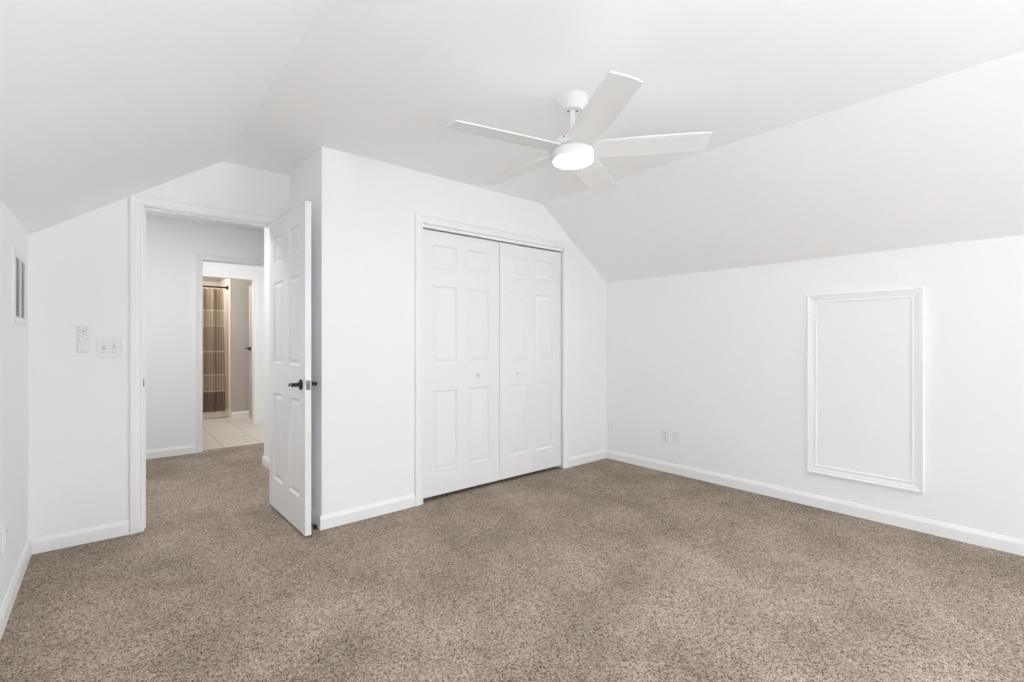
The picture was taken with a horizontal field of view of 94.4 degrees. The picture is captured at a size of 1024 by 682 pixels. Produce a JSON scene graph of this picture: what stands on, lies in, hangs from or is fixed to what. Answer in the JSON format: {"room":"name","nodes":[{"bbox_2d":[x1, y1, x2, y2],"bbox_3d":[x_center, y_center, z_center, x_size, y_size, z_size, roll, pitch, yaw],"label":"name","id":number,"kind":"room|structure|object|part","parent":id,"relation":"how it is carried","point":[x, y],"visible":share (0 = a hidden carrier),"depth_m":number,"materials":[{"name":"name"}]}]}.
{"room":"empty attic bedroom","nodes":[
{"label":"empty attic bedroom","id":0,"kind":"room"},
{"bbox_2d":[0,198,27,607],"bbox_3d":[-0.458,0.295,-0.065,0.115,1.750,7.125,0,0,-40],"label":"wall","id":1,"kind":"structure","parent":0,"point":[13,337],"depth_m":2.12,"materials":[{"name":"white paint"}]},
{"bbox_2d":[3,520,6,553],"bbox_3d":[-2.127,0.820,1.991,0.009,0.120,0.074,0,0,-40],"label":"outlet","id":2,"kind":"object","parent":1,"relation":"attached to","point":[5,522],"visible":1,"depth_m":1.98,"materials":[{"name":"white plastic"}]},
{"bbox_2d":[0,539,30,640],"bbox_3d":[-0.409,1.127,-0.023,0.013,0.085,6.895,0,0,-40],"label":"baseboard","id":3,"kind":"structure","parent":1,"relation":"attached to","point":[7,605],"depth_m":2.13,"materials":[{"name":"white wood"}]},
{"bbox_2d":[12,246,25,325],"bbox_3d":[-2.403,-0.255,2.314,0.007,0.351,0.440,0,0,-40],"label":"air vent","id":4,"kind":"object","parent":1,"relation":"in","point":[18,260],"visible":1,"depth_m":2.30,"materials":[{"name":"white plastic"}]},
{"bbox_2d":[28,161,289,541],"bbox_3d":[-2.175,-0.020,3.077,1.343,2.380,0.115,0,0,-40],"label":"wall","id":5,"kind":"structure","parent":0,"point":[79,266],"depth_m":2.75,"materials":[{"name":"white paint"}]},
{"bbox_2d":[31,520,129,554],"bbox_3d":[-2.475,1.127,2.737,0.419,0.085,0.013,0,0,-40],"label":"baseboard","id":6,"kind":"structure","parent":5,"relation":"attached to","point":[112,530],"depth_m":2.72,"materials":[{"name":"white wood"}]},
{"bbox_2d":[77,326,89,352],"bbox_3d":[-2.470,-0.008,2.735,0.056,0.152,0.023,0,0,-40],"label":"remote","id":7,"kind":"object","parent":5,"relation":"attached to","point":[83,332],"visible":1,"depth_m":2.73,"materials":[{"name":"white plastic"}]},
{"bbox_2d":[96,337,121,356],"bbox_3d":[-2.385,0.036,2.808,0.114,0.119,0.021,0,0,-40],"label":"light switch","id":8,"kind":"object","parent":5,"relation":"attached to","point":[105,346],"visible":1,"depth_m":2.81,"materials":[{"name":"white plastic"}]},
{"bbox_2d":[130,193,280,534],"bbox_3d":[-2.021,0.135,3.208,0.882,2.070,0.156,0,0,-40],"label":"door frame","id":9,"kind":"structure","parent":5,"relation":"attached to","point":[139,203],"depth_m":2.90,"materials":[{"name":"white wood"}]},
{"bbox_2d":[146,216,263,450],"bbox_3d":[-3.228,-0.035,5.102,3.700,2.410,0.115,0,0,-40],"label":"wall","id":10,"kind":"structure","parent":0,"point":[171,245],"depth_m":4.84,"materials":[{"name":"white paint"}]},
{"bbox_2d":[146,445,194,458],"bbox_3d":[-3.952,1.127,4.402,1.689,0.085,0.013,0,0,-40],"label":"baseboard","id":11,"kind":"structure","parent":10,"relation":"attached to","point":[166,452],"depth_m":4.81,"materials":[{"name":"white wood"}]},
{"bbox_2d":[195,252,263,452],"bbox_3d":[-3.008,0.123,5.290,0.898,2.094,0.156,0,0,-40],"label":"door frame","id":12,"kind":"structure","parent":10,"relation":"attached to","point":[199,257],"depth_m":4.98,"materials":[{"name":"white wood"}]},
{"bbox_2d":[203,277,219,281],"bbox_3d":[-5.235,-0.037,7.691,1.600,2.406,0.100,0,0,-40],"label":"wall","id":13,"kind":"structure","parent":0,"point":[204,278],"depth_m":7.85,"materials":[{"name":"grey paint"}]},
{"bbox_2d":[203,416,263,450],"bbox_3d":[-4.385,1.218,6.307,2.300,0.104,3.310,0,0,-40],"label":"floor tile","id":14,"kind":"structure","parent":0,"point":[224,432],"depth_m":6.04,"materials":[{"name":"beige tile"}]},
{"bbox_2d":[203,279,230,418],"bbox_3d":[-5.004,0.093,7.205,1.116,2.146,0.936,0,0,-40],"label":"shower stall","id":15,"kind":"object","parent":14,"relation":"on","point":[226,293],"visible":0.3,"depth_m":7.27,"materials":[{"name":"beige plastic"}]},
{"bbox_2d":[203,285,228,289],"bbox_3d":[-4.763,-0.815,6.904,1.097,0.074,0.074,0,0,-40],"label":"curtain rod","id":16,"kind":"object","parent":15,"relation":"attached to","point":[227,286],"visible":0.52,"depth_m":7.16,"materials":[{"name":"brown metal"}]},
{"bbox_2d":[203,286,225,412],"bbox_3d":[-4.744,0.113,6.897,0.998,1.889,0.093,0,0,-40],"label":"shower curtain","id":17,"kind":"object","parent":16,"relation":"hanging from","point":[213,301],"visible":0.23,"depth_m":7.09,"materials":[{"name":"brown fabric"}]},
{"bbox_2d":[203,261,263,422],"bbox_3d":[-4.078,-0.037,6.378,1.660,2.406,0.100,0,0,-40],"label":"wall","id":18,"kind":"structure","parent":0,"point":[207,266],"depth_m":6.73,"materials":[{"name":"white paint"}]},
{"bbox_2d":[203,271,258,423],"bbox_3d":[-3.963,0.119,6.476,0.898,2.094,0.141,0,0,-40],"label":"door frame","id":19,"kind":"structure","parent":18,"relation":"attached to","point":[254,278],"depth_m":6.70,"materials":[{"name":"white wood"}]},
{"bbox_2d":[246,286,251,417],"bbox_3d":[-3.849,0.161,7.033,0.093,1.990,0.580,0,0,-40],"label":"door","id":20,"kind":"structure","parent":18,"relation":"in","point":[250,287],"depth_m":7.19,"materials":[{"name":"grey paint"}]},
{"bbox_2d":[220,278,250,411],"bbox_3d":[-4.434,-0.037,7.690,0.382,2.406,0.940,0,0,-40],"label":"wall","id":21,"kind":"structure","parent":0,"point":[239,288],"depth_m":7.29,"materials":[{"name":"grey paint"}]},
{"bbox_2d":[223,222,263,231],"bbox_3d":[-2.536,-1.290,4.290,3.900,0.100,2.250,0,0,-40],"label":"ceiling","id":22,"kind":"structure","parent":0,"point":[227,224],"depth_m":5.14,"materials":[{"name":"white paint"}]},
{"bbox_2d":[146,211,225,225],"bbox_3d":[-3.123,-1.230,4.394,0.912,0.020,0.972,0,0,-40],"label":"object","id":23,"kind":"structure","parent":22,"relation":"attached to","point":[148,213],"depth_m":4.78,"materials":[{"name":"white paint"}]},
{"bbox_2d":[264,152,315,510],"bbox_3d":[-1.756,-0.035,3.798,0.230,2.410,1.840,0,0,-40],"label":"wall","id":24,"kind":"structure","parent":0,"point":[303,179],"depth_m":3.14,"materials":[{"name":"white paint"}]},
{"bbox_2d":[269,201,316,535],"bbox_3d":[-1.460,0.163,3.100,0.151,1.986,0.774,0,0,-42],"label":"door","id":25,"kind":"structure","parent":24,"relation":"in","point":[290,383],"depth_m":3.02,"materials":[{"name":"white paint"}]},
{"bbox_3d":[-1.293,0.263,2.841,0.058,0.065,0.065,0,0,-42],"label":"handle","id":26,"kind":"part","parent":25,"relation":"part of","materials":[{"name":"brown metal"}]},
{"bbox_2d":[311,507,321,529],"bbox_3d":[-1.409,1.127,3.203,0.013,0.085,0.685,0,0,-40],"label":"baseboard","id":27,"kind":"structure","parent":24,"relation":"attached to","point":[315,516],"depth_m":3.00,"materials":[{"name":"white wood"}]},
{"bbox_2d":[316,146,605,514],"bbox_3d":[-0.152,-0.020,3.890,2.792,2.380,0.100,0,0,-40],"label":"wall","id":28,"kind":"structure","parent":0,"point":[366,208],"depth_m":3.20,"materials":[{"name":"white paint"}]},
{"bbox_2d":[320,494,414,529],"bbox_3d":[-0.937,1.127,3.147,0.658,0.085,0.013,0,0,-40],"label":"baseboard","id":29,"kind":"structure","parent":28,"relation":"attached to","point":[339,518],"depth_m":3.12,"materials":[{"name":"white wood"}]},
{"bbox_2d":[423,229,498,498],"bbox_3d":[-0.376,0.165,3.653,0.720,1.950,0.066,0,0,-40],"label":"door","id":30,"kind":"structure","parent":28,"relation":"in","point":[461,273],"depth_m":3.63,"materials":[{"name":"white paint"}]},
{"bbox_2d":[415,212,568,506],"bbox_3d":[-0.113,0.130,3.909,1.584,2.080,0.120,0,0,-40],"label":"door frame","id":31,"kind":"structure","parent":28,"relation":"attached to","point":[425,221],"depth_m":3.66,"materials":[{"name":"white wood"}]},
{"bbox_2d":[499,242,560,479],"bbox_3d":[0.177,0.165,4.123,0.720,1.950,0.066,0,0,-40],"label":"door","id":32,"kind":"structure","parent":28,"relation":"in","point":[529,278],"depth_m":4.11,"materials":[{"name":"white paint"}]},
{"bbox_2d":[569,449,605,466],"bbox_3d":[0.729,1.127,4.566,0.548,0.085,0.013,0,0,-40],"label":"baseboard","id":33,"kind":"structure","parent":28,"relation":"attached to","point":[598,455],"depth_m":4.55,"materials":[{"name":"white wood"}]},
{"bbox_2d":[423,228,515,244],"bbox_3d":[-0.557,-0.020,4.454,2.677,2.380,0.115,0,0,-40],"label":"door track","id":34,"kind":"structure","parent":0,"point":[423,228],"depth_m":4.50,"materials":[{"name":"grey metal"}]},
{"bbox_2d":[0,0,1023,282],"bbox_3d":[1.160,-0.955,1.313,4.365,0.750,7.125,0,0,-40],"label":"ceiling","id":35,"kind":"structure","parent":0,"point":[837,127],"depth_m":2.20,"materials":[{"name":"white paint"}]},
{"bbox_2d":[446,71,711,193],"bbox_3d":[0.273,-1.046,2.376,1.261,0.327,1.239,0,0,-40],"label":"ceiling fan","id":36,"kind":"object","parent":35,"relation":"hanging from","point":[577,150],"visible":1,"depth_m":2.28,"materials":[{"name":"white plastic"}]},
{"bbox_3d":[-0.029,-0.944,2.184,0.541,0.034,0.144,0,0,-28],"label":"blade","id":37,"kind":"part","parent":36,"relation":"part of","materials":[{"name":"white plastic"}]},
{"bbox_3d":[0.031,-0.935,2.623,0.541,0.049,0.143,0,0,44],"label":"blade","id":38,"kind":"part","parent":36,"relation":"part of","materials":[{"name":"white plastic"}]},
{"bbox_3d":[0.467,-0.942,2.701,0.142,0.044,0.541,0,0,26],"label":"blade","id":39,"kind":"part","parent":36,"relation":"part of","materials":[{"name":"white plastic"}]},
{"bbox_3d":[0.369,-0.956,1.992,0.143,0.045,0.541,0,0,-10],"label":"blade","id":40,"kind":"part","parent":36,"relation":"part of","materials":[{"name":"white plastic"}]},
{"bbox_3d":[0.676,-0.954,2.311,0.541,0.048,0.142,0,0,8],"label":"blade","id":41,"kind":"part","parent":36,"relation":"part of","materials":[{"name":"white plastic"}]},
{"bbox_2d":[0,443,1023,681],"bbox_3d":[0.454,1.220,2.143,4.365,0.100,9.305,0,0,-40],"label":"floor","id":42,"kind":"structure","parent":0,"point":[603,570],"depth_m":2.16,"materials":[{"name":"beige carpet"}]},
{"bbox_2d":[606,235,1023,539],"bbox_3d":[2.778,0.295,2.690,0.115,1.750,7.125,0,0,-40],"label":"wall","id":43,"kind":"structure","parent":0,"point":[717,358],"depth_m":3.44,"materials":[{"name":"white paint"}]},
{"bbox_2d":[608,419,612,430],"bbox_3d":[0.977,0.835,4.712,0.007,0.117,0.062,0,0,-40],"label":"blank wall plate","id":44,"kind":"object","parent":43,"relation":"attached to","point":[610,421],"visible":1,"depth_m":4.71,"materials":[{"name":"white plastic"}]},
{"bbox_2d":[661,428,668,441],"bbox_3d":[1.371,0.845,4.247,0.009,0.117,0.082,0,0,-40],"label":"outlet","id":45,"kind":"object","parent":43,"relation":"attached to","point":[664,432],"visible":1,"depth_m":4.25,"materials":[{"name":"white plastic"}]},
{"bbox_2d":[672,430,679,444],"bbox_3d":[1.440,0.848,4.168,0.007,0.117,0.080,0,0,-40],"label":"blank wall plate","id":46,"kind":"object","parent":43,"relation":"attached to","point":[675,434],"visible":1,"depth_m":4.16,"materials":[{"name":"white plastic"}]},
{"bbox_2d":[606,449,1023,555],"bbox_3d":[2.952,1.127,2.388,0.013,0.085,6.210,0,0,-40],"label":"baseboard","id":47,"kind":"structure","parent":43,"relation":"attached to","point":[1012,545],"depth_m":3.21,"materials":[{"name":"white wood"}]},
{"bbox_2d":[806,287,924,493],"bbox_3d":[2.308,0.302,3.138,0.021,1.262,0.640,0,0,-40],"label":"access panel","id":48,"kind":"object","parent":43,"relation":"attached to","point":[865,350],"visible":1,"depth_m":3.12,"materials":[{"name":"white paint"}]},
{"bbox_3d":[2.314,0.302,3.143,0.006,1.140,0.518,0,0,-40],"label":"panel","id":49,"kind":"part","parent":48,"relation":"part of","materials":[{"name":"white paint"}]},
{"bbox_3d":[-3.792,-0.037,7.154,0.100,2.406,0.710,0,0,-40],"label":"wall","id":50,"kind":"structure","parent":0,"visible":0},
{"bbox_2d":[231,411,248,417],"bbox_3d":[-3.957,1.123,7.059,0.275,0.085,0.640,0,0,-40],"label":"baseboard","id":51,"kind":"structure","parent":50,"relation":"attached to","point":[239,413],"depth_m":7.28,"materials":[{"name":"white wood"}]},
{"bbox_3d":[-1.434,-0.035,5.927,0.100,2.410,1.185,0,0,-40],"label":"wall","id":52,"kind":"structure","parent":0,"visible":0},
{"bbox_2d":[262,455,268,468],"bbox_3d":[-1.392,1.127,4.576,1.588,0.085,1.153,0,0,-40],"label":"baseboard","id":53,"kind":"structure","parent":52,"relation":"attached to","point":[265,461],"depth_m":4.40,"materials":[{"name":"white wood"}]}
]}

